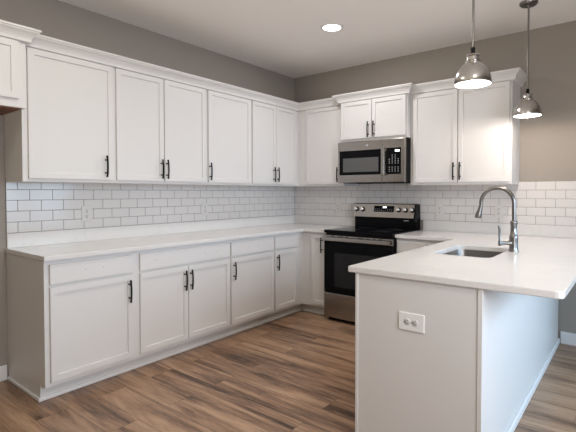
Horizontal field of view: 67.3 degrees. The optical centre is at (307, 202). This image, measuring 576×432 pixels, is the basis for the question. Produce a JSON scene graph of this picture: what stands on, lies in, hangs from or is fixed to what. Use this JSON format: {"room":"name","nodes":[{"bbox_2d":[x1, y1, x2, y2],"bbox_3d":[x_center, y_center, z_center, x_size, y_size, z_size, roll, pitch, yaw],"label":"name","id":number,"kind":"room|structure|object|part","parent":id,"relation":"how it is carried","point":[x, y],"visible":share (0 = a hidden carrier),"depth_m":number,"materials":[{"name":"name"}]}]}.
{"room":"kitchen","nodes":[
{"label":"kitchen","id":0,"kind":"room"},
{"bbox_2d":[0,0,293,376],"bbox_3d":[-2.485,-0.131,2.566,0.120,2.742,7.720,1,2,37],"label":"wall","id":1,"kind":"structure","parent":0,"point":[56,19],"depth_m":3.56,"materials":[{"name":"beige paint"}]},
{"bbox_2d":[0,365,6,381],"bbox_3d":[-3.432,1.219,1.247,0.015,0.105,4.424,1,2,37],"label":"baseboard","id":2,"kind":"structure","parent":1,"relation":"attached to","point":[3,369],"depth_m":2.98,"materials":[{"name":"white paint"}]},
{"bbox_2d":[0,36,25,114],"bbox_3d":[-2.205,-0.797,2.484,0.404,0.423,0.914,1,2,37],"label":"upper cabinet","id":3,"kind":"object","parent":1,"relation":"attached to","point":[12,52],"visible":1,"depth_m":2.67,"materials":[{"name":"white paint"}]},
{"bbox_3d":[-1.927,-0.824,2.530,0.019,0.358,0.410,1,2,37],"label":"door","id":4,"kind":"part","parent":3,"relation":"part of","materials":[{"name":"white paint"}]},
{"bbox_3d":[-2.217,-0.589,2.498,0.355,0.006,0.874,1,2,37],"label":"panel","id":5,"kind":"part","parent":3,"relation":"part of","materials":[{"name":"brown wood"}]},
{"bbox_2d":[4,47,114,183],"bbox_3d":[-1.755,-0.584,3.111,0.363,0.878,0.620,1,2,37],"label":"upper cabinet","id":6,"kind":"object","parent":1,"relation":"attached to","point":[64,133],"visible":0.96,"depth_m":2.98,"materials":[{"name":"white paint"}]},
{"bbox_3d":[-1.486,-0.269,3.204,0.040,0.160,0.013,1,2,37],"label":"handle","id":7,"kind":"part","parent":6,"relation":"part of","materials":[{"name":"black metal"}]},
{"bbox_2d":[5,178,294,232],"bbox_3d":[-1.122,-0.007,4.243,0.008,0.380,3.165,1,2,37],"label":"tile backsplash","id":8,"kind":"structure","parent":1,"relation":"attached to","point":[30,207],"depth_m":3.72,"materials":[{"name":"white tile"}]},
{"bbox_2d":[82,206,91,221],"bbox_3d":[-1.744,0.087,3.417,0.009,0.122,0.078,1,2,37],"label":"power outlet","id":9,"kind":"object","parent":8,"relation":"attached to","point":[86,210],"visible":1,"depth_m":3.41,"materials":[{"name":"white plastic"}]},
{"bbox_2d":[202,203,207,214],"bbox_3d":[-1.030,0.065,4.351,0.009,0.117,0.072,1,2,37],"label":"power outlet","id":10,"kind":"object","parent":8,"relation":"attached to","point":[204,205],"visible":1,"depth_m":4.35,"materials":[{"name":"white plastic"}]},
{"bbox_2d":[97,68,205,184],"bbox_3d":[-1.298,-0.598,3.707,0.363,0.878,0.882,1,2,37],"label":"upper cabinet","id":11,"kind":"object","parent":1,"relation":"attached to","point":[160,124],"visible":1,"depth_m":3.57,"materials":[{"name":"white paint"}]},
{"bbox_3d":[-1.329,-0.599,3.449,0.019,0.850,0.412,1,2,37],"label":"door","id":12,"kind":"part","parent":11,"relation":"part of","materials":[{"name":"white paint"}]},
{"bbox_3d":[-1.199,-0.278,3.579,0.040,0.160,0.013,1,2,37],"label":"handle","id":13,"kind":"part","parent":11,"relation":"part of","materials":[{"name":"black metal"}]},
{"bbox_3d":[-1.168,-0.279,3.619,0.040,0.160,0.013,1,2,37],"label":"handle","id":14,"kind":"part","parent":11,"relation":"part of","materials":[{"name":"black metal"}]},
{"bbox_2d":[0,20,340,110],"bbox_3d":[-1.000,-1.066,3.356,0.640,0.081,3.774,1,2,37],"label":"crown molding","id":15,"kind":"structure","parent":11,"relation":"attached to","point":[41,42],"depth_m":3.38,"materials":[{"name":"white paint"}]},
{"bbox_3d":[-1.067,-0.607,3.791,0.019,0.850,0.436,1,2,37],"label":"door","id":16,"kind":"part","parent":11,"relation":"part of","materials":[{"name":"white paint"}]},
{"bbox_2d":[206,90,250,185],"bbox_3d":[-0.856,-0.612,4.286,0.363,0.878,0.575,1,2,37],"label":"upper cabinet","id":17,"kind":"object","parent":1,"relation":"attached to","point":[228,117],"visible":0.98,"depth_m":4.18,"materials":[{"name":"white paint"}]},
{"bbox_3d":[-0.888,-0.288,3.985,0.040,0.160,0.013,1,2,37],"label":"handle","id":18,"kind":"part","parent":17,"relation":"part of","materials":[{"name":"black metal"}]},
{"bbox_2d":[250,100,296,186],"bbox_3d":[-0.450,-0.625,4.816,0.363,0.878,0.761,1,2,37],"label":"upper cabinet","id":19,"kind":"object","parent":1,"relation":"attached to","point":[273,128],"visible":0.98,"depth_m":4.69,"materials":[{"name":"white paint"}]},
{"bbox_3d":[-0.458,-0.626,4.587,0.019,0.850,0.358,1,2,37],"label":"door","id":20,"kind":"part","parent":19,"relation":"part of","materials":[{"name":"white paint"}]},
{"bbox_3d":[-0.242,-0.633,4.870,0.019,0.850,0.340,1,2,37],"label":"door","id":21,"kind":"part","parent":19,"relation":"part of","materials":[{"name":"white paint"}]},
{"bbox_2d":[280,111,309,186],"bbox_3d":[-0.134,-0.635,5.259,0.326,0.878,0.325,1,2,37],"label":"upper cabinet","id":22,"kind":"object","parent":1,"relation":"attached to","point":[298,112],"visible":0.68,"depth_m":5.05,"materials":[{"name":"white paint"}]},
{"bbox_2d":[0,310,575,431],"bbox_3d":[-0.618,1.323,1.172,4.820,0.100,7.720,1,2,37],"label":"floor","id":23,"kind":"structure","parent":0,"point":[294,372],"depth_m":2.78,"materials":[{"name":"brown wood"}]},
{"bbox_2d":[6,251,137,397],"bbox_3d":[-1.634,0.787,3.050,0.668,0.884,0.621,1,2,37],"label":"base cabinet","id":24,"kind":"object","parent":23,"relation":"on","point":[72,322],"visible":0.99,"depth_m":2.83,"materials":[{"name":"white paint"}]},
{"bbox_2d":[7,376,39,400],"bbox_3d":[-1.874,1.223,2.845,0.520,0.022,0.014,1,2,37],"label":"trim","id":25,"kind":"structure","parent":24,"relation":"attached to","point":[10,379],"depth_m":2.83,"materials":[{"name":"white paint"}]},
{"bbox_3d":[-1.845,0.792,2.822,0.610,0.884,0.001,1,2,37],"label":"panel","id":26,"kind":"part","parent":24,"relation":"part of","materials":[{"name":"white paint"}]},
{"bbox_3d":[-1.422,0.741,2.888,0.019,0.784,0.620,1,2,37],"label":"frame","id":27,"kind":"part","parent":24,"relation":"part of","materials":[{"name":"white paint"}]},
{"bbox_3d":[-1.413,0.438,2.861,0.019,0.126,0.547,1,2,37],"label":"drawer","id":28,"kind":"part","parent":24,"relation":"part of","materials":[{"name":"white paint"}]},
{"bbox_3d":[-1.413,0.811,2.870,0.019,0.588,0.547,1,2,37],"label":"door","id":29,"kind":"part","parent":24,"relation":"part of","materials":[{"name":"white paint"}]},
{"bbox_3d":[-1.244,0.624,3.039,0.040,0.160,0.013,1,2,37],"label":"handle","id":30,"kind":"part","parent":24,"relation":"part of","materials":[{"name":"black metal"}]},
{"bbox_2d":[38,308,301,401],"bbox_3d":[-0.863,1.202,3.727,0.014,0.022,2.645,1,2,37],"label":"trim","id":31,"kind":"structure","parent":23,"relation":"on","point":[300,309],"depth_m":3.29,"materials":[{"name":"white paint"}]},
{"bbox_2d":[133,240,229,365],"bbox_3d":[-1.177,0.773,3.647,0.668,0.884,0.882,1,2,37],"label":"base cabinet","id":32,"kind":"object","parent":23,"relation":"on","point":[184,291],"visible":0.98,"depth_m":3.42,"materials":[{"name":"white paint"}]},
{"bbox_3d":[-1.086,0.801,3.298,0.019,0.588,0.418,1,2,37],"label":"door","id":33,"kind":"part","parent":32,"relation":"part of","materials":[{"name":"white paint"}]},
{"bbox_2d":[4,223,349,261],"bbox_3d":[-0.755,0.308,3.961,0.943,0.030,3.176,1,2,37],"label":"countertop","id":34,"kind":"structure","parent":32,"relation":"on","point":[52,252],"depth_m":3.40,"materials":[{"name":"stone"}]},
{"bbox_2d":[6,215,294,247],"bbox_3d":[-1.124,0.235,4.238,0.020,0.102,3.144,1,2,37],"label":"quartz upstand","id":35,"kind":"object","parent":34,"relation":"on","point":[24,239],"visible":1,"depth_m":3.70,"materials":[{"name":"white stone"}]},
{"bbox_2d":[295,215,354,225],"bbox_3d":[0.204,0.212,5.214,0.944,0.102,0.020,1,2,37],"label":"quartz upstand","id":36,"kind":"object","parent":34,"relation":"on","point":[308,219],"visible":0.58,"depth_m":5.19,"materials":[{"name":"white stone"}]},
{"bbox_3d":[-0.950,0.424,3.466,0.019,0.126,0.863,1,2,37],"label":"drawer","id":37,"kind":"part","parent":32,"relation":"part of","materials":[{"name":"white paint"}]},
{"bbox_3d":[-0.957,0.615,3.413,0.040,0.160,0.013,1,2,37],"label":"handle","id":38,"kind":"part","parent":32,"relation":"part of","materials":[{"name":"black metal"}]},
{"bbox_3d":[-0.923,0.614,3.459,0.040,0.160,0.013,1,2,37],"label":"handle","id":39,"kind":"part","parent":32,"relation":"part of","materials":[{"name":"black metal"}]},
{"bbox_3d":[-0.822,0.793,3.642,0.019,0.588,0.440,1,2,37],"label":"door","id":40,"kind":"part","parent":32,"relation":"part of","materials":[{"name":"white paint"}]},
{"bbox_2d":[224,235,273,334],"bbox_3d":[-0.734,0.759,4.226,0.668,0.884,0.576,1,2,37],"label":"base cabinet","id":41,"kind":"object","parent":23,"relation":"on","point":[251,259],"visible":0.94,"depth_m":4.03,"materials":[{"name":"white paint"}]},
{"bbox_3d":[-0.639,0.605,3.829,0.040,0.160,0.013,1,2,37],"label":"handle","id":42,"kind":"part","parent":41,"relation":"part of","materials":[{"name":"black metal"}]},
{"bbox_3d":[-0.506,0.410,4.047,0.019,0.126,0.562,1,2,37],"label":"drawer","id":43,"kind":"part","parent":41,"relation":"part of","materials":[{"name":"white paint"}]},
{"bbox_3d":[-0.506,0.783,4.056,0.019,0.588,0.562,1,2,37],"label":"door","id":44,"kind":"part","parent":41,"relation":"part of","materials":[{"name":"white paint"}]},
{"bbox_2d":[267,232,302,319],"bbox_3d":[-0.415,0.749,4.644,0.668,0.884,0.476,1,2,37],"label":"base cabinet","id":45,"kind":"object","parent":23,"relation":"on","point":[288,247],"visible":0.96,"depth_m":4.46,"materials":[{"name":"white paint"}]},
{"bbox_3d":[-0.217,0.401,4.424,0.019,0.126,0.344,1,2,37],"label":"drawer","id":46,"kind":"part","parent":45,"relation":"part of","materials":[{"name":"white paint"}]},
{"bbox_3d":[-0.217,0.774,4.433,0.019,0.588,0.344,1,2,37],"label":"door","id":47,"kind":"part","parent":45,"relation":"part of","materials":[{"name":"white paint"}]},
{"bbox_2d":[297,232,307,308],"bbox_3d":[-0.100,0.739,5.086,0.629,0.884,0.610,1,2,37],"label":"base cabinet","id":48,"kind":"object","parent":23,"relation":"on","point":[304,306],"visible":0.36,"depth_m":4.67,"materials":[{"name":"white paint"}]},
{"bbox_2d":[302,308,323,314],"bbox_3d":[0.097,1.180,4.649,0.389,0.022,0.014,1,2,37],"label":"trim","id":49,"kind":"structure","parent":23,"relation":"on","point":[307,310],"depth_m":4.67,"materials":[{"name":"white paint"}]},
{"bbox_2d":[304,232,325,312],"bbox_3d":[0.258,0.746,4.777,0.314,0.884,0.668,1,2,37],"label":"base cabinet","id":50,"kind":"object","parent":23,"relation":"on","point":[314,291],"visible":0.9,"depth_m":4.55,"materials":[{"name":"white paint"}]},
{"bbox_3d":[0.121,0.701,4.521,0.198,0.730,0.019,1,2,37],"label":"door","id":51,"kind":"part","parent":50,"relation":"part of","materials":[{"name":"white paint"}]},
{"bbox_2d":[323,203,420,323],"bbox_3d":[0.666,0.605,4.418,0.760,1.182,0.718,1,2,37],"label":"range","id":52,"kind":"object","parent":23,"relation":"on","point":[372,237],"visible":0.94,"depth_m":4.31,"materials":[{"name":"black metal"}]},
{"bbox_3d":[0.482,1.036,4.188,0.757,0.248,0.032,1,2,37],"label":"storage drawer","id":53,"kind":"part","parent":52,"relation":"part of","materials":[{"name":"silver metal"}]},
{"bbox_3d":[0.516,1.177,4.236,0.721,0.042,0.030,1,2,37],"label":"kick plate","id":54,"kind":"part","parent":52,"relation":"part of","materials":[{"name":"black plastic"}]},
{"bbox_3d":[0.459,0.366,4.141,0.737,0.038,0.036,1,2,37],"label":"handle","id":55,"kind":"part","parent":52,"relation":"part of","materials":[{"name":"silver metal"}]},
{"bbox_3d":[0.481,0.649,4.178,0.757,0.518,0.034,1,2,37],"label":"oven door","id":56,"kind":"part","parent":52,"relation":"part of","materials":[{"name":"black glass"}]},
{"bbox_2d":[324,226,420,236],"bbox_3d":[0.671,0.287,4.417,0.760,0.030,0.660,1,2,37],"label":"cooktop","id":57,"kind":"object","parent":52,"relation":"in","point":[352,231],"depth_m":4.28,"materials":[{"name":"black glass"}]},
{"bbox_2d":[396,238,444,253],"bbox_3d":[1.229,0.763,4.034,0.600,0.884,0.668,1,2,37],"label":"base cabinet","id":58,"kind":"object","parent":23,"relation":"on","point":[403,245],"visible":0.09,"depth_m":3.88,"materials":[{"name":"white paint"}]},
{"bbox_3d":[0.935,0.413,3.891,0.268,0.126,0.019,1,2,37],"label":"drawer","id":59,"kind":"part","parent":58,"relation":"part of","materials":[{"name":"white paint"}]},
{"bbox_2d":[355,273,559,431],"bbox_3d":[1.203,0.788,3.004,0.686,0.884,2.335,1,2,37],"label":"base cabinet","id":60,"kind":"object","parent":23,"relation":"on","point":[481,356],"visible":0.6,"depth_m":2.11,"materials":[{"name":"white paint"}]},
{"bbox_3d":[0.258,0.806,2.260,0.015,0.884,0.005,1,2,37],"label":"corner trim","id":61,"kind":"part","parent":60,"relation":"part of","materials":[{"name":"white paint"}]},
{"bbox_2d":[399,311,423,333],"bbox_3d":[0.498,0.573,2.069,0.130,0.086,0.009,1,2,37],"label":"power outlet","id":62,"kind":"object","parent":60,"relation":"attached to","point":[407,321],"visible":1,"depth_m":2.07,"materials":[{"name":"white plastic"}]},
{"bbox_2d":[404,318,409,324],"bbox_3d":[0.480,0.573,2.079,0.032,0.032,0.003,1,2,37],"label":"receptacle","id":63,"kind":"object","parent":62,"relation":"attached to","point":[406,320],"depth_m":2.08,"materials":[{"name":"grey plastic"}]},
{"bbox_2d":[412,320,417,326],"bbox_3d":[0.512,0.573,2.054,0.032,0.032,0.003,1,2,37],"label":"receptacle","id":64,"kind":"object","parent":62,"relation":"attached to","point":[414,322],"depth_m":2.05,"materials":[{"name":"grey plastic"}]},
{"bbox_3d":[0.501,0.810,2.082,0.616,0.884,0.006,1,2,37],"label":"panel","id":65,"kind":"part","parent":60,"relation":"part of","materials":[{"name":"white paint"}]},
{"bbox_2d":[348,230,575,298],"bbox_3d":[1.095,0.329,3.070,1.540,0.030,2.345,1,2,37],"label":"countertop","id":66,"kind":"structure","parent":60,"relation":"on","point":[545,267],"depth_m":2.32,"materials":[{"name":"stone"}]},
{"bbox_2d":[444,249,502,257],"bbox_3d":[1.095,0.443,2.865,0.408,0.188,0.599,1,2,37],"label":"sink","id":67,"kind":"object","parent":66,"relation":"in","point":[459,252],"visible":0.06,"depth_m":3.11,"materials":[{"name":"silver metal"}]},
{"bbox_2d":[475,186,518,251],"bbox_3d":[1.253,0.103,2.877,0.280,0.430,0.105,1,2,37],"label":"faucet","id":68,"kind":"object","parent":66,"relation":"on","point":[513,238],"visible":1,"depth_m":2.82,"materials":[{"name":"silver metal"}]},
{"bbox_3d":[1.268,0.011,2.890,0.238,0.244,0.026,1,2,37],"label":"spout","id":69,"kind":"part","parent":68,"relation":"part of","materials":[{"name":"silver metal"}]},
{"bbox_3d":[1.289,0.217,2.828,0.086,0.131,0.036,0,1,-2],"label":"lever","id":70,"kind":"part","parent":68,"relation":"part of","materials":[{"name":"silver metal"}]},
{"bbox_2d":[423,220,575,237],"bbox_3d":[1.805,0.241,3.990,1.531,0.102,0.020,1,2,37],"label":"quartz upstand","id":71,"kind":"object","parent":66,"relation":"on","point":[453,226],"visible":1,"depth_m":3.99,"materials":[{"name":"white stone"}]},
{"bbox_3d":[0.757,0.814,1.893,0.020,0.884,0.024,1,2,37],"label":"corner trim","id":72,"kind":"part","parent":60,"relation":"part of","materials":[{"name":"white paint"}]},
{"bbox_3d":[1.463,0.792,2.812,0.009,0.884,2.294,1,2,37],"label":"panel","id":73,"kind":"part","parent":60,"relation":"part of","materials":[{"name":"white paint"}]},
{"bbox_3d":[1.472,1.212,2.814,0.015,0.045,2.294,1,2,37],"label":"shoe moulding","id":74,"kind":"part","parent":60,"relation":"part of","materials":[{"name":"white paint"}]},
{"bbox_2d":[59,0,575,77],"bbox_3d":[-0.618,-1.518,1.105,4.820,0.100,7.720,1,2,37],"label":"ceiling","id":75,"kind":"structure","parent":0,"point":[284,37],"depth_m":3.71,"materials":[{"name":"white paint"}]},
{"bbox_2d":[320,23,343,31],"bbox_3d":[0.215,-1.526,3.769,0.206,0.008,0.206,1,2,37],"label":"recessed light","id":76,"kind":"object","parent":75,"relation":"in","point":[327,27],"visible":1,"depth_m":3.77,"materials":[{"name":"white paint"}]},
{"bbox_2d":[454,0,491,88],"bbox_3d":[0.916,-1.076,2.384,0.195,0.842,0.195,1,2,37],"label":"pendant lamp","id":77,"kind":"object","parent":75,"relation":"hanging from","point":[474,73],"visible":1,"depth_m":2.36,"materials":[{"name":"silver metal"}]},
{"bbox_3d":[0.916,-0.739,2.392,0.195,0.168,0.195,1,2,37],"label":"lamp shade","id":78,"kind":"part","parent":77,"relation":"part of","materials":[{"name":"silver metal"}]},
{"bbox_3d":[0.916,-1.168,2.382,0.013,0.620,0.013,1,2,37],"label":"rod","id":79,"kind":"part","parent":77,"relation":"part of","materials":[{"name":"silver metal"}]},
{"bbox_2d":[513,0,541,117],"bbox_3d":[1.682,-1.091,3.291,0.195,0.856,0.195,1,2,37],"label":"pendant lamp","id":80,"kind":"object","parent":75,"relation":"hanging from","point":[528,107],"visible":1,"depth_m":3.27,"materials":[{"name":"silver metal"}]},
{"bbox_3d":[1.682,-0.748,3.299,0.195,0.168,0.195,1,2,37],"label":"lamp shade","id":81,"kind":"part","parent":80,"relation":"part of","materials":[{"name":"silver metal"}]},
{"bbox_3d":[1.682,-1.183,3.288,0.013,0.633,0.013,1,2,37],"label":"rod","id":82,"kind":"part","parent":80,"relation":"part of","materials":[{"name":"silver metal"}]},
{"bbox_2d":[294,20,575,337],"bbox_3d":[1.698,-0.169,4.150,4.600,2.742,0.120,1,2,37],"label":"wall","id":83,"kind":"structure","parent":0,"point":[547,140],"depth_m":3.84,"materials":[{"name":"beige paint"}]},
{"bbox_2d":[300,105,357,186],"bbox_3d":[0.230,-0.628,4.957,0.619,0.878,0.363,1,2,37],"label":"upper cabinet","id":84,"kind":"object","parent":83,"relation":"attached to","point":[320,128],"visible":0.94,"depth_m":4.85,"materials":[{"name":"white paint"}]},
{"bbox_3d":[0.176,-0.632,4.831,0.479,0.850,0.019,1,2,37],"label":"door","id":85,"kind":"part","parent":84,"relation":"part of","materials":[{"name":"white paint"}]},
{"bbox_2d":[341,94,410,142],"bbox_3d":[0.757,-0.847,4.502,0.762,0.418,0.438,1,2,37],"label":"upper cabinet","id":86,"kind":"object","parent":83,"relation":"attached to","point":[389,117],"visible":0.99,"depth_m":4.33,"materials":[{"name":"white paint"}]},
{"bbox_3d":[0.506,-0.855,4.479,0.364,0.388,0.019,1,2,37],"label":"door","id":87,"kind":"part","parent":86,"relation":"part of","materials":[{"name":"white paint"}]},
{"bbox_2d":[338,138,410,183],"bbox_3d":[0.738,-0.416,4.489,0.760,0.428,0.458,1,2,37],"label":"microwave","id":88,"kind":"object","parent":86,"relation":"attached to","point":[382,160],"visible":1,"depth_m":4.30,"materials":[{"name":"silver metal"}]},
{"bbox_3d":[0.541,-0.417,4.427,0.521,0.421,0.040,1,2,37],"label":"door","id":89,"kind":"part","parent":88,"relation":"part of","materials":[{"name":"silver metal"}]},
{"bbox_3d":[0.538,-0.409,4.406,0.496,0.250,0.005,1,2,37],"label":"door glass","id":90,"kind":"part","parent":88,"relation":"part of","materials":[{"name":"black glass"}]},
{"bbox_3d":[0.743,-0.403,4.223,0.036,0.270,0.040,1,2,37],"label":"handle","id":91,"kind":"part","parent":88,"relation":"part of","materials":[{"name":"silver metal"}]},
{"bbox_3d":[0.835,-0.405,4.179,0.154,0.256,0.006,1,2,37],"label":"control panel","id":92,"kind":"part","parent":88,"relation":"part of","materials":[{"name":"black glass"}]},
{"bbox_3d":[0.800,-0.849,4.254,0.366,0.388,0.019,1,2,37],"label":"door","id":93,"kind":"part","parent":86,"relation":"part of","materials":[{"name":"white paint"}]},
{"bbox_2d":[332,67,526,103],"bbox_3d":[1.116,-1.086,4.214,1.812,0.081,0.447,1,2,37],"label":"crown molding","id":94,"kind":"structure","parent":83,"relation":"attached to","point":[517,75],"depth_m":4.09,"materials":[{"name":"white paint"}]},
{"bbox_2d":[295,181,575,225],"bbox_3d":[1.186,-0.012,4.464,3.390,0.380,0.008,1,2,37],"label":"tile backsplash","id":95,"kind":"structure","parent":83,"relation":"attached to","point":[537,202],"depth_m":4.22,"materials":[{"name":"white tile"}]},
{"bbox_2d":[436,204,443,215],"bbox_3d":[1.332,0.073,4.343,0.078,0.117,0.009,1,2,37],"label":"power outlet","id":96,"kind":"object","parent":95,"relation":"attached to","point":[439,207],"visible":1,"depth_m":4.34,"materials":[{"name":"white plastic"}]},
{"bbox_2d":[495,205,502,217],"bbox_3d":[1.775,0.081,4.004,0.072,0.117,0.009,1,2,37],"label":"power outlet","id":97,"kind":"object","parent":95,"relation":"attached to","point":[498,208],"visible":1,"depth_m":4.00,"materials":[{"name":"white plastic"}]},
{"bbox_2d":[411,80,519,184],"bbox_3d":[1.445,-0.606,4.028,0.912,0.878,0.363,1,2,37],"label":"upper cabinet","id":98,"kind":"object","parent":83,"relation":"attached to","point":[459,136],"visible":0.98,"depth_m":3.88,"materials":[{"name":"white paint"}]},
{"bbox_3d":[1.195,-0.614,4.052,0.426,0.850,0.019,1,2,37],"label":"door","id":99,"kind":"part","parent":98,"relation":"part of","materials":[{"name":"white paint"}]},
{"bbox_3d":[1.371,-0.286,3.889,0.013,0.160,0.040,1,2,37],"label":"handle","id":100,"kind":"part","parent":98,"relation":"part of","materials":[{"name":"black metal"}]},
{"bbox_3d":[1.541,-0.607,3.787,0.430,0.850,0.019,1,2,37],"label":"door","id":101,"kind":"part","parent":98,"relation":"part of","materials":[{"name":"white paint"}]},
{"bbox_2d":[560,331,575,345],"bbox_3d":[2.834,1.172,3.228,1.638,0.105,0.015,1,2,37],"label":"baseboard","id":102,"kind":"structure","parent":83,"relation":"attached to","point":[567,338],"depth_m":3.69,"materials":[{"name":"white paint"}]}
]}

